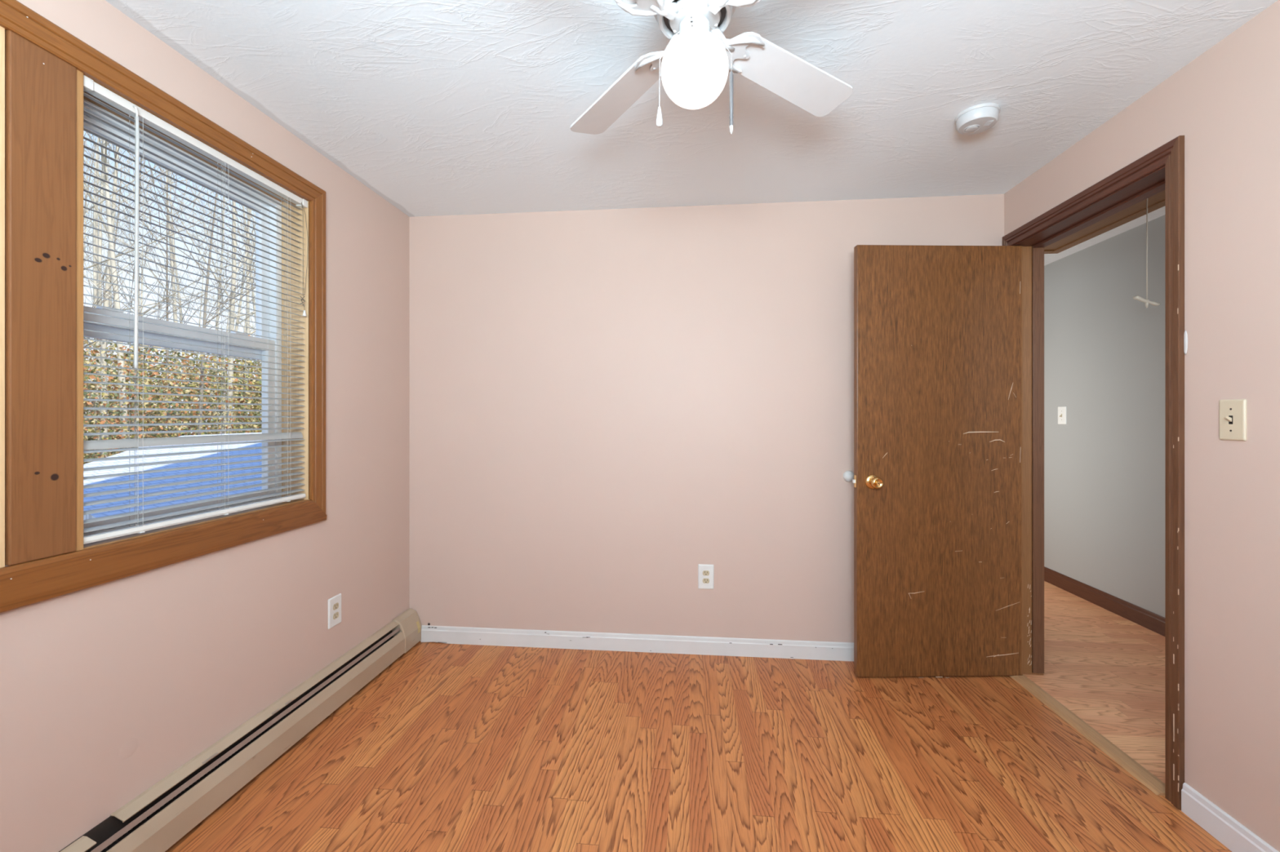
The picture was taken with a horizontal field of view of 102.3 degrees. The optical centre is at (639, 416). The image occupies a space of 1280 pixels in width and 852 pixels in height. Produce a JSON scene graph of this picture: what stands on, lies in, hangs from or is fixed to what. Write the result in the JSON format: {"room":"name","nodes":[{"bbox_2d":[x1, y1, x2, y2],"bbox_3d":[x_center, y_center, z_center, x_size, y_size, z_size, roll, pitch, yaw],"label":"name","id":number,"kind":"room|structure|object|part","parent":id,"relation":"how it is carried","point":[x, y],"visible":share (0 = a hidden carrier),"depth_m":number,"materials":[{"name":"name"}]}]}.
{"room":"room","nodes":[
{"label":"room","id":0,"kind":"room"},
{"bbox_2d":[0,0,408,851],"bbox_3d":[-1.485,0.068,1.180,0.191,2.275,3.206,0,0,5],"label":"wall","id":1,"kind":"structure","parent":0,"point":[107,690],"depth_m":1.66,"materials":[{"name":"pink paint"}]},
{"bbox_2d":[0,26,4,568],"bbox_3d":[-1.523,-0.262,0.742,0.190,1.210,0.797,0,0,5],"label":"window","id":2,"kind":"structure","parent":1,"relation":"in","point":[2,29],"depth_m":1.12,"materials":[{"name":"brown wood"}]},
{"bbox_2d":[0,0,326,613],"bbox_3d":[-1.382,-0.248,1.194,0.030,1.344,1.845,0,0,5],"label":"trim","id":3,"kind":"structure","parent":1,"relation":"attached to","point":[42,561],"depth_m":1.22,"materials":[{"name":"brown wood"}]},
{"bbox_3d":[-1.379,-0.884,1.194,0.018,0.071,1.845,0,0,5],"label":"head casing","id":4,"kind":"part","parent":3,"relation":"part of","materials":[{"name":"brown wood"}]},
{"bbox_3d":[-1.295,-0.258,2.073,0.018,1.322,0.079,0,0,5],"label":"casing","id":5,"kind":"part","parent":3,"relation":"part of","materials":[{"name":"brown wood"}]},
{"bbox_2d":[75,69,310,551],"bbox_3d":[-1.435,-0.262,1.664,0.190,1.210,0.797,0,0,5],"label":"window","id":6,"kind":"structure","parent":1,"relation":"in","point":[81,316],"depth_m":1.84,"materials":[{"name":"white plastic"}]},
{"bbox_3d":[-1.508,-0.523,1.671,0.026,0.606,0.727,0,0,5],"label":"sash","id":7,"kind":"part","parent":6,"relation":"part of","materials":[{"name":"white plastic"}]},
{"bbox_3d":[-1.478,0.009,1.668,0.026,0.612,0.727,0,0,5],"label":"sash","id":8,"kind":"part","parent":6,"relation":"part of","materials":[{"name":"white plastic"}]},
{"bbox_2d":[83,75,307,544],"bbox_3d":[-1.355,-0.264,1.656,0.047,1.169,0.759,0,0,5],"label":"window blind","id":9,"kind":"object","parent":6,"relation":"attached to","point":[90,86],"visible":0.91,"depth_m":1.52,"materials":[{"name":"white plastic"}]},
{"bbox_3d":[-1.384,-0.262,1.417,0.027,1.127,0.014,0,0,5],"label":"ladder cord","id":10,"kind":"part","parent":9,"relation":"part of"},
{"bbox_3d":[-1.361,-0.836,1.657,0.027,0.022,0.753,0,0,5],"label":"head rail","id":11,"kind":"part","parent":9,"relation":"part of","materials":[{"name":"white metal"}]},
{"bbox_3d":[-1.361,0.311,1.656,0.026,0.016,0.747,0,0,5],"label":"rail","id":12,"kind":"part","parent":9,"relation":"part of","materials":[{"name":"white plastic"}]},
{"bbox_3d":[-1.359,-0.262,1.681,0.027,1.127,0.014,0,0,5],"label":"ladder cord","id":13,"kind":"part","parent":9,"relation":"part of","materials":[{"name":"white fabric"}]},
{"bbox_3d":[-1.334,-0.262,1.943,0.027,1.127,0.014,0,0,5],"label":"ladder cord","id":14,"kind":"part","parent":9,"relation":"part of","materials":[{"name":"white fabric"}]},
{"bbox_3d":[-1.308,-0.622,2.004,0.015,0.418,0.041,0,0,5],"label":"lift cord","id":15,"kind":"part","parent":9,"relation":"part of","materials":[{"name":"white fabric"}]},
{"bbox_2d":[328,593,341,629],"bbox_3d":[-1.290,0.824,2.183,0.007,0.124,0.079,0,0,5],"label":"power outlet","id":16,"kind":"object","parent":1,"relation":"attached to","point":[335,602],"visible":1,"depth_m":2.17,"materials":[{"name":"white plastic"}]},
{"bbox_2d":[333,611,338,619],"bbox_3d":[-1.288,0.844,2.182,0.003,0.025,0.034,0,0,5],"label":"receptacle","id":17,"kind":"object","parent":16,"relation":"attached to","point":[335,614],"depth_m":2.18,"materials":[{"name":"beige plastic"}]},
{"bbox_2d":[333,602,338,610],"bbox_3d":[-1.288,0.804,2.182,0.003,0.025,0.034,0,0,5],"label":"receptacle","id":18,"kind":"object","parent":16,"relation":"attached to","point":[335,605],"depth_m":2.18,"materials":[{"name":"beige plastic"}]},
{"bbox_2d":[105,0,1278,266],"bbox_3d":[0.735,-1.139,2.356,4.386,0.137,5.970,0,0,5],"label":"ceiling","id":19,"kind":"structure","parent":0,"point":[437,108],"depth_m":1.70,"materials":[{"name":"white paint"}]},
{"bbox_2d":[569,0,853,134],"bbox_3d":[0.129,-0.863,1.218,0.848,0.415,0.848,0,0,11],"label":"ceiling fan","id":20,"kind":"object","parent":19,"relation":"hanging from","point":[694,68],"visible":1,"depth_m":1.26,"materials":[{"name":"white plastic"}]},
{"bbox_3d":[-0.065,-0.924,1.504,0.122,0.029,0.421,0,0,-34],"label":"blade","id":21,"kind":"part","parent":20,"relation":"part of","materials":[{"name":"white wood"}]},
{"bbox_3d":[-0.157,-0.924,1.024,0.421,0.029,0.122,0,0,-34],"label":"blade","id":22,"kind":"part","parent":20,"relation":"part of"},
{"bbox_3d":[0.032,-0.925,1.155,0.139,0.055,0.100,0,0,-34],"label":"iron arm","id":23,"kind":"part","parent":20,"relation":"part of","materials":[{"name":"white metal"}]},
{"bbox_3d":[0.065,-0.925,1.315,0.100,0.055,0.139,0,0,-34],"label":"iron arm","id":24,"kind":"part","parent":20,"relation":"part of","materials":[{"name":"white metal"}]},
{"bbox_3d":[0.046,-0.706,1.214,0.015,0.046,0.015,0,0,5],"label":"chain pull","id":25,"kind":"part","parent":20,"relation":"part of","materials":[{"name":"white plastic"}]},
{"bbox_3d":[0.069,-0.817,1.213,0.049,0.175,0.003,0,0,3],"label":"pull chain","id":26,"kind":"part","parent":20,"relation":"part of","materials":[{"name":"white ceramic"}]},
{"bbox_3d":[0.129,-0.953,1.218,0.147,0.012,0.147,0,0,5],"label":"vent plate","id":27,"kind":"part","parent":20,"relation":"part of","materials":[{"name":"metal"}]},
{"bbox_3d":[0.129,-0.939,1.218,0.124,0.024,0.124,0,0,5],"label":"hub plate","id":28,"kind":"part","parent":20,"relation":"part of","materials":[{"name":"white metal"}]},
{"bbox_3d":[0.129,-0.813,1.218,0.159,0.152,0.159,0,0,5],"label":"globe","id":29,"kind":"part","parent":20,"relation":"part of","materials":[{"name":"white glass"}]},
{"bbox_3d":[0.187,-0.855,1.199,0.053,0.107,0.002,0,0,1],"label":"pull chain","id":30,"kind":"part","parent":20,"relation":"part of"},
{"bbox_3d":[0.212,-0.738,1.198,0.009,0.127,0.009,0,0,5],"label":"pull rod","id":31,"kind":"part","parent":20,"relation":"part of","materials":[{"name":"white metal"}]},
{"bbox_3d":[0.192,-0.925,1.121,0.100,0.055,0.139,0,0,-34],"label":"iron arm","id":32,"kind":"part","parent":20,"relation":"part of","materials":[{"name":"white metal"}]},
{"bbox_3d":[0.226,-0.925,1.282,0.139,0.055,0.100,0,0,-34],"label":"iron arm","id":33,"kind":"part","parent":20,"relation":"part of","materials":[{"name":"white metal"}]},
{"bbox_3d":[0.415,-0.924,1.412,0.421,0.029,0.122,0,0,-34],"label":"blade","id":34,"kind":"part","parent":20,"relation":"part of","materials":[{"name":"white wood"}]},
{"bbox_2d":[955,102,1000,135],"bbox_3d":[1.196,-1.047,1.829,0.136,0.046,0.136,0,0,5],"label":"smoke detector","id":35,"kind":"object","parent":19,"relation":"attached to","point":[979,118],"visible":1,"depth_m":1.80,"materials":[{"name":"white plastic"}]},
{"bbox_2d":[1044,190,1164,253],"bbox_3d":[2.404,-1.098,2.786,0.655,0.018,1.405,0,0,5],"label":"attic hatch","id":36,"kind":"object","parent":19,"relation":"attached to","point":[1156,202],"visible":0.25,"depth_m":2.93,"materials":[{"name":"brown wood"}]},
{"bbox_2d":[1133,198,1160,308],"bbox_3d":[2.540,-0.820,2.584,0.120,0.554,0.020,0,0,5],"label":"pull cord","id":37,"kind":"object","parent":36,"relation":"hanging from","point":[1146,301],"visible":0.97,"depth_m":2.58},
{"bbox_3d":[2.540,-0.575,2.584,0.120,0.064,0.020,0,0,5],"label":"handle","id":38,"kind":"part","parent":37,"relation":"part of","materials":[{"name":"white plastic"}]},
{"bbox_3d":[2.541,-0.836,2.584,0.005,0.522,0.005,0,0,-17],"label":"cord","id":39,"kind":"part","parent":37,"relation":"part of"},
{"bbox_2d":[164,581,1231,851],"bbox_3d":[0.735,1.245,2.356,4.386,0.080,5.970,0,0,5],"label":"floor","id":40,"kind":"structure","parent":0,"point":[449,748],"depth_m":1.81,"materials":[{"name":"brown wood"}]},
{"bbox_2d":[58,608,421,851],"bbox_3d":[-1.322,1.114,1.499,0.074,0.174,2.532,0,0,5],"label":"baseboard heater","id":41,"kind":"object","parent":40,"relation":"on","point":[157,818],"visible":1,"depth_m":1.67,"materials":[{"name":"metal"}]},
{"bbox_2d":[60,835,96,851],"bbox_3d":[-1.409,1.046,0.757,0.040,0.017,1.038,0,0,5],"label":"hood","id":42,"kind":"object","parent":41,"relation":"attached to","point":[83,843],"depth_m":1.25,"materials":[{"name":"beige metal"}]},
{"bbox_2d":[1009,674,1164,795],"bbox_3d":[1.716,1.200,2.023,0.070,0.009,0.778,0,0,5],"label":"threshold strip","id":43,"kind":"object","parent":40,"relation":"on","point":[1133,767],"visible":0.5,"depth_m":1.92,"materials":[{"name":"brown wood"}]},
{"bbox_2d":[408,194,1004,642],"bbox_3d":[0.228,0.068,2.687,3.313,2.275,0.120,0,0,5],"label":"wall","id":44,"kind":"structure","parent":0,"point":[606,406],"depth_m":2.65,"materials":[{"name":"pink paint"}]},
{"bbox_2d":[421,622,853,661],"bbox_3d":[0.282,1.155,2.615,2.913,0.101,0.013,0,0,5],"label":"baseboard","id":45,"kind":"structure","parent":44,"relation":"attached to","point":[672,644],"depth_m":2.64,"materials":[{"name":"white paint"}]},
{"bbox_2d":[697,564,713,589],"bbox_3d":[0.334,0.813,2.612,0.079,0.124,0.007,0,0,5],"label":"power outlet","id":46,"kind":"object","parent":44,"relation":"attached to","point":[705,572],"visible":1,"depth_m":2.61,"materials":[{"name":"white plastic"}]},
{"bbox_2d":[702,578,709,583],"bbox_3d":[0.334,0.833,2.610,0.034,0.025,0.003,0,0,5],"label":"receptacle","id":47,"kind":"object","parent":46,"relation":"attached to","point":[704,580],"depth_m":2.61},
{"bbox_2d":[702,570,709,575],"bbox_3d":[0.334,0.793,2.610,0.034,0.025,0.003,0,0,5],"label":"receptacle","id":48,"kind":"object","parent":46,"relation":"attached to","point":[704,572],"depth_m":2.61,"materials":[{"name":"beige plastic"}]},
{"bbox_2d":[843,471,853,481],"bbox_3d":[1.030,0.296,2.536,0.055,0.055,0.027,0,0,5],"label":"bumper cover","id":49,"kind":"object","parent":44,"relation":"attached to","point":[848,476],"visible":0.88,"depth_m":2.53,"materials":[{"name":"white rubber"}]},
{"bbox_2d":[1044,214,1164,617],"bbox_3d":[2.908,0.049,2.559,0.100,2.312,5.150,0,0,5],"label":"wall","id":50,"kind":"structure","parent":0,"point":[1104,350],"depth_m":3.23,"materials":[{"name":"grey paint"}]},
{"bbox_2d":[1057,406,1066,424],"bbox_3d":[2.949,-0.006,3.611,0.019,0.124,0.080,0,0,5],"label":"light switch","id":51,"kind":"object","parent":50,"relation":"attached to","point":[1062,411],"visible":1,"depth_m":3.60,"materials":[{"name":"white plastic"}]},
{"bbox_2d":[1044,566,1164,636],"bbox_3d":[2.847,1.155,2.515,0.012,0.100,5.050,0,0,5],"label":"baseboard","id":52,"kind":"structure","parent":50,"relation":"attached to","point":[1150,620],"depth_m":3.20,"materials":[{"name":"brown wood"}]},
{"bbox_2d":[1004,0,1279,851],"bbox_3d":[1.629,0.068,0.882,0.060,2.275,3.206,0,0,5],"label":"wall","id":53,"kind":"structure","parent":0,"point":[1224,103],"depth_m":1.45,"materials":[{"name":"pink paint"}]},
{"bbox_2d":[852,244,1022,677],"bbox_3d":[1.378,0.208,2.368,0.790,1.990,0.156,0,0,3],"label":"door","id":54,"kind":"structure","parent":53,"relation":"in","point":[937,481],"depth_m":2.37,"materials":[{"name":"brown wood"}]},
{"bbox_3d":[0.995,0.300,2.381,0.002,0.056,0.023,0,0,-1],"label":"latch plate","id":55,"kind":"part","parent":54,"relation":"part of","materials":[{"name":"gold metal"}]},
{"bbox_3d":[1.063,0.300,2.337,0.066,0.066,0.065,0,0,5],"label":"knob","id":56,"kind":"part","parent":54,"relation":"part of","materials":[{"name":"gold metal"}]},
{"bbox_2d":[1002,135,1187,810],"bbox_3d":[1.767,0.173,2.012,0.152,2.064,0.909,0,0,5],"label":"trim","id":57,"kind":"structure","parent":53,"relation":"attached to","point":[1162,169],"depth_m":1.70,"materials":[{"name":"brown wood"}]},
{"bbox_3d":[1.740,0.173,2.445,0.016,2.064,0.052,0,0,5],"label":"casing","id":58,"kind":"part","parent":57,"relation":"part of","materials":[{"name":"brown wood"}]},
{"bbox_3d":[1.700,-0.828,2.024,0.016,0.062,0.898,0,0,5],"label":"head casing","id":59,"kind":"part","parent":57,"relation":"part of","materials":[{"name":"brown wood"}]},
{"bbox_3d":[1.660,0.173,1.604,0.016,2.064,0.054,0,0,5],"label":"casing","id":60,"kind":"part","parent":57,"relation":"part of","materials":[{"name":"brown wood"}]},
{"bbox_2d":[1181,782,1279,851],"bbox_3d":[1.555,1.161,0.491,0.012,0.087,2.175,0,0,5],"label":"baseboard","id":61,"kind":"structure","parent":53,"relation":"attached to","point":[1220,824],"depth_m":1.46,"materials":[{"name":"white paint"}]},
{"bbox_2d":[1218,399,1246,440],"bbox_3d":[1.642,0.010,1.436,0.019,0.114,0.070,0,0,5],"label":"light switch","id":62,"kind":"object","parent":53,"relation":"attached to","point":[1233,412],"visible":1,"depth_m":1.43,"materials":[{"name":"beige plastic"}]},
{"label":"outside","id":63,"kind":"structure","parent":0,"visible":0},
{"bbox_3d":[-29.302,2.255,17.879,58.250,0.300,90.000,0,0,5],"label":"ground","id":64,"kind":"structure","parent":63,"visible":0},
{"bbox_2d":[83,157,130,313],"bbox_3d":[-22.357,-3.929,18.813,5.669,12.286,4.196,0,0,-3],"label":"bare tree","id":65,"kind":"object","parent":64,"relation":"on","point":[99,157],"visible":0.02,"depth_m":19.81,"materials":[{"name":"grey plant"}]},
{"bbox_2d":[83,132,150,452],"bbox_3d":[-13.027,-5.701,11.637,5.495,15.849,6.753,0,0,26],"label":"bare tree","id":66,"kind":"object","parent":64,"relation":"on","point":[109,228],"visible":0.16,"depth_m":12.40,"materials":[{"name":"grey plant"}]},
{"bbox_2d":[83,164,165,355],"bbox_3d":[-23.731,-5.747,22.081,5.683,15.888,7.627,0,0,15],"label":"bare tree","id":67,"kind":"object","parent":64,"relation":"on","point":[155,165],"visible":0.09,"depth_m":22.59,"materials":[{"name":"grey plant"}]},
{"bbox_2d":[83,135,172,258],"bbox_3d":[-24.174,-7.479,21.762,8.722,19.403,6.520,0,0,38],"label":"bare tree","id":68,"kind":"object","parent":64,"relation":"on","point":[93,135],"visible":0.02,"depth_m":22.40,"materials":[{"name":"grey plant"}]},
{"bbox_2d":[83,132,181,346],"bbox_3d":[-12.748,-3.101,11.466,3.620,10.600,4.891,0,0,23],"label":"bare tree","id":69,"kind":"object","parent":64,"relation":"on","point":[104,293],"visible":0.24,"depth_m":11.55,"materials":[{"name":"grey plant"}]},
{"bbox_2d":[83,133,181,463],"bbox_3d":[-20.731,-5.129,20.056,6.392,14.692,6.254,0,0,-27],"label":"bare tree","id":70,"kind":"object","parent":64,"relation":"on","point":[148,185],"visible":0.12,"depth_m":19.76,"materials":[{"name":"grey plant"}]},
{"bbox_2d":[83,146,181,453],"bbox_3d":[-26.724,-6.105,25.112,7.472,16.622,5.586,0,0,40],"label":"bare tree","id":71,"kind":"object","parent":64,"relation":"on","point":[111,288],"visible":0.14,"depth_m":24.85,"materials":[{"name":"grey plant"}]},
{"bbox_2d":[83,133,182,367],"bbox_3d":[-22.560,-7.901,19.429,10.408,20.212,6.100,0,0,37],"label":"bare tree","id":72,"kind":"object","parent":64,"relation":"on","point":[97,199],"visible":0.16,"depth_m":20.12,"materials":[{"name":"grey plant"}]},
{"bbox_2d":[83,133,188,436],"bbox_3d":[-18.392,-7.057,18.009,8.339,18.550,6.234,0,0,10],"label":"bare tree","id":73,"kind":"object","parent":64,"relation":"on","point":[175,317],"visible":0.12,"depth_m":18.26,"materials":[{"name":"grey plant"}]},
{"bbox_2d":[83,173,195,375],"bbox_3d":[-23.754,-5.082,23.463,6.217,14.592,5.059,0,0,-16],"label":"bare tree","id":74,"kind":"object","parent":64,"relation":"on","point":[141,295],"visible":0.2,"depth_m":23.79,"materials":[{"name":"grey plant"}]},
{"bbox_2d":[83,142,213,347],"bbox_3d":[-18.012,-6.747,17.550,8.598,17.912,6.407,0,0,20],"label":"bare tree","id":75,"kind":"object","parent":64,"relation":"on","point":[100,235],"visible":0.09,"depth_m":17.27,"materials":[{"name":"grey plant"}]},
{"bbox_2d":[83,137,227,458],"bbox_3d":[-16.071,-5.291,15.372,7.184,14.965,5.352,0,0,-5],"label":"bare tree","id":76,"kind":"object","parent":64,"relation":"on","point":[95,291],"visible":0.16,"depth_m":15.13,"materials":[{"name":"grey plant"}]},
{"bbox_2d":[83,134,246,270],"bbox_3d":[-14.459,-7.405,11.294,9.892,19.211,5.798,0,0,-27],"label":"bare tree","id":77,"kind":"object","parent":64,"relation":"on","point":[126,185],"visible":0.23,"depth_m":13.11,"materials":[{"name":"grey plant"}]},
{"bbox_2d":[83,130,251,435],"bbox_3d":[-18.698,-5.146,18.982,7.043,14.672,5.248,0,0,9],"label":"bare tree","id":78,"kind":"object","parent":64,"relation":"on","point":[83,131],"visible":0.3,"depth_m":18.98,"materials":[{"name":"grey plant"}]},
{"bbox_2d":[83,137,253,457],"bbox_3d":[-13.777,-6.448,13.635,6.190,17.306,8.308,0,0,35],"label":"bare tree","id":79,"kind":"object","parent":64,"relation":"on","point":[104,344],"visible":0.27,"depth_m":13.72,"materials":[{"name":"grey plant"}]},
{"bbox_2d":[83,145,254,435],"bbox_3d":[-21.491,-6.600,21.491,7.923,17.624,5.923,0,0,-19],"label":"bare tree","id":80,"kind":"object","parent":64,"relation":"on","point":[173,247],"visible":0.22,"depth_m":22.48,"materials":[{"name":"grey plant"}]},
{"bbox_2d":[83,142,254,439],"bbox_3d":[-14.629,-4.542,16.124,5.746,13.500,5.874,0,0,-10],"label":"bare tree","id":81,"kind":"object","parent":64,"relation":"on","point":[175,310],"visible":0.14,"depth_m":16.07,"materials":[{"name":"grey plant"}]},
{"bbox_2d":[83,145,255,435],"bbox_3d":[-11.451,-4.335,13.261,4.478,13.112,6.050,0,0,-10],"label":"bare tree","id":82,"kind":"object","parent":64,"relation":"on","point":[205,322],"visible":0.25,"depth_m":13.30,"materials":[{"name":"grey plant"}]},
{"bbox_2d":[83,432,262,519],"bbox_3d":[-3.212,1.194,5.145,2.677,2.022,4.801,0,0,5],"label":"snow","id":83,"kind":"structure","parent":64,"relation":"on","point":[128,453],"depth_m":4.02,"materials":[{"name":"white snow"}]},
{"bbox_2d":[83,334,262,464],"bbox_3d":[-16.849,-0.877,18.386,17.744,6.164,22.322,0,0,-26],"label":"hedge","id":84,"kind":"object","parent":64,"relation":"on","point":[86,368],"visible":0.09,"depth_m":13.71,"materials":[{"name":"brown plant"}]},
{"bbox_2d":[97,181,254,433],"bbox_3d":[-22.564,-4.894,26.696,5.065,14.162,6.798,0,0,-1],"label":"bare tree","id":85,"kind":"object","parent":64,"relation":"on","point":[187,181],"visible":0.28,"depth_m":26.61,"materials":[{"name":"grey plant"}]},
{"bbox_2d":[99,166,255,435],"bbox_3d":[-13.372,-3.875,14.804,5.618,12.175,4.158,0,0,4],"label":"bare tree","id":86,"kind":"object","parent":64,"relation":"on","point":[166,215],"visible":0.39,"depth_m":14.52,"materials":[{"name":"grey plant"}]},
{"bbox_2d":[107,151,255,433],"bbox_3d":[-15.401,-6.340,21.164,7.686,17.097,5.746,0,0,9],"label":"bare tree","id":87,"kind":"object","parent":64,"relation":"on","point":[221,259],"visible":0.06,"depth_m":20.81,"materials":[{"name":"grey plant"}]},
{"bbox_2d":[139,167,253,434],"bbox_3d":[-14.353,-5.010,18.335,5.008,14.446,6.155,0,0,-35],"label":"bare tree","id":88,"kind":"object","parent":64,"relation":"on","point":[248,229],"visible":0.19,"depth_m":17.77,"materials":[{"name":"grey plant"}]},
{"bbox_2d":[146,177,261,413],"bbox_3d":[-17.482,-5.148,24.193,5.249,14.676,7.045,0,0,1],"label":"bare tree","id":89,"kind":"object","parent":64,"relation":"on","point":[146,178],"visible":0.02,"depth_m":22.53,"materials":[{"name":"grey plant"}]},
{"bbox_2d":[155,164,255,432],"bbox_3d":[-17.153,-7.544,21.879,6.564,19.534,8.781,0,0,-30],"label":"bare tree","id":90,"kind":"object","parent":64,"relation":"on","point":[247,299],"visible":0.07,"depth_m":20.61,"materials":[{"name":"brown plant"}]},
{"bbox_2d":[160,177,255,434],"bbox_3d":[-10.408,-6.657,14.372,5.342,17.698,9.114,0,0,-4],"label":"bare tree","id":91,"kind":"object","parent":64,"relation":"on","point":[232,314],"visible":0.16,"depth_m":14.69,"materials":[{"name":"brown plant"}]},
{"bbox_2d":[161,180,255,386],"bbox_3d":[-20.997,-4.845,26.097,4.892,14.111,6.012,0,0,-30],"label":"bare tree","id":92,"kind":"object","parent":64,"relation":"on","point":[228,320],"visible":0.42,"depth_m":25.58,"materials":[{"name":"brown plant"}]},
{"bbox_2d":[174,205,262,365],"bbox_3d":[-12.698,-4.655,17.103,4.758,13.725,5.848,0,0,-30],"label":"bare tree","id":93,"kind":"object","parent":64,"relation":"on","point":[247,242],"visible":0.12,"depth_m":17.45,"materials":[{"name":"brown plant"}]},
{"bbox_2d":[207,220,255,401],"bbox_3d":[-21.592,-5.906,29.880,5.450,16.219,7.291,0,0,24],"label":"bare tree","id":94,"kind":"object","parent":64,"relation":"on","point":[253,220],"visible":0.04,"depth_m":28.50,"materials":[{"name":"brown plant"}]},
{"bbox_2d":[213,191,255,240],"bbox_3d":[-13.039,-9.463,17.342,12.033,23.368,7.053,0,0,34],"label":"bare tree","id":95,"kind":"object","parent":64,"relation":"on","point":[213,192],"visible":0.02,"depth_m":14.99,"materials":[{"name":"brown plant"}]},
{"bbox_2d":[217,200,255,337],"bbox_3d":[-10.519,-3.747,13.938,4.119,11.881,5.062,0,0,31],"label":"bare tree","id":96,"kind":"object","parent":64,"relation":"on","point":[239,322],"visible":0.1,"depth_m":13.58,"materials":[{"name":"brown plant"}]},
{"bbox_2d":[231,232,255,271],"bbox_3d":[-7.721,-4.033,14.391,5.766,12.496,4.268,0,0,-6],"label":"bare tree","id":97,"kind":"object","parent":64,"relation":"on","point":[231,233],"visible":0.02,"depth_m":13.25,"materials":[{"name":"grey plant"}]},
{"bbox_2d":[231,226,255,293],"bbox_3d":[-16.035,-8.082,21.473,10.596,20.578,6.210,0,0,-24],"label":"bare tree","id":98,"kind":"object","parent":64,"relation":"on","point":[237,227],"visible":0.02,"depth_m":22.63,"materials":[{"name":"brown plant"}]}
]}

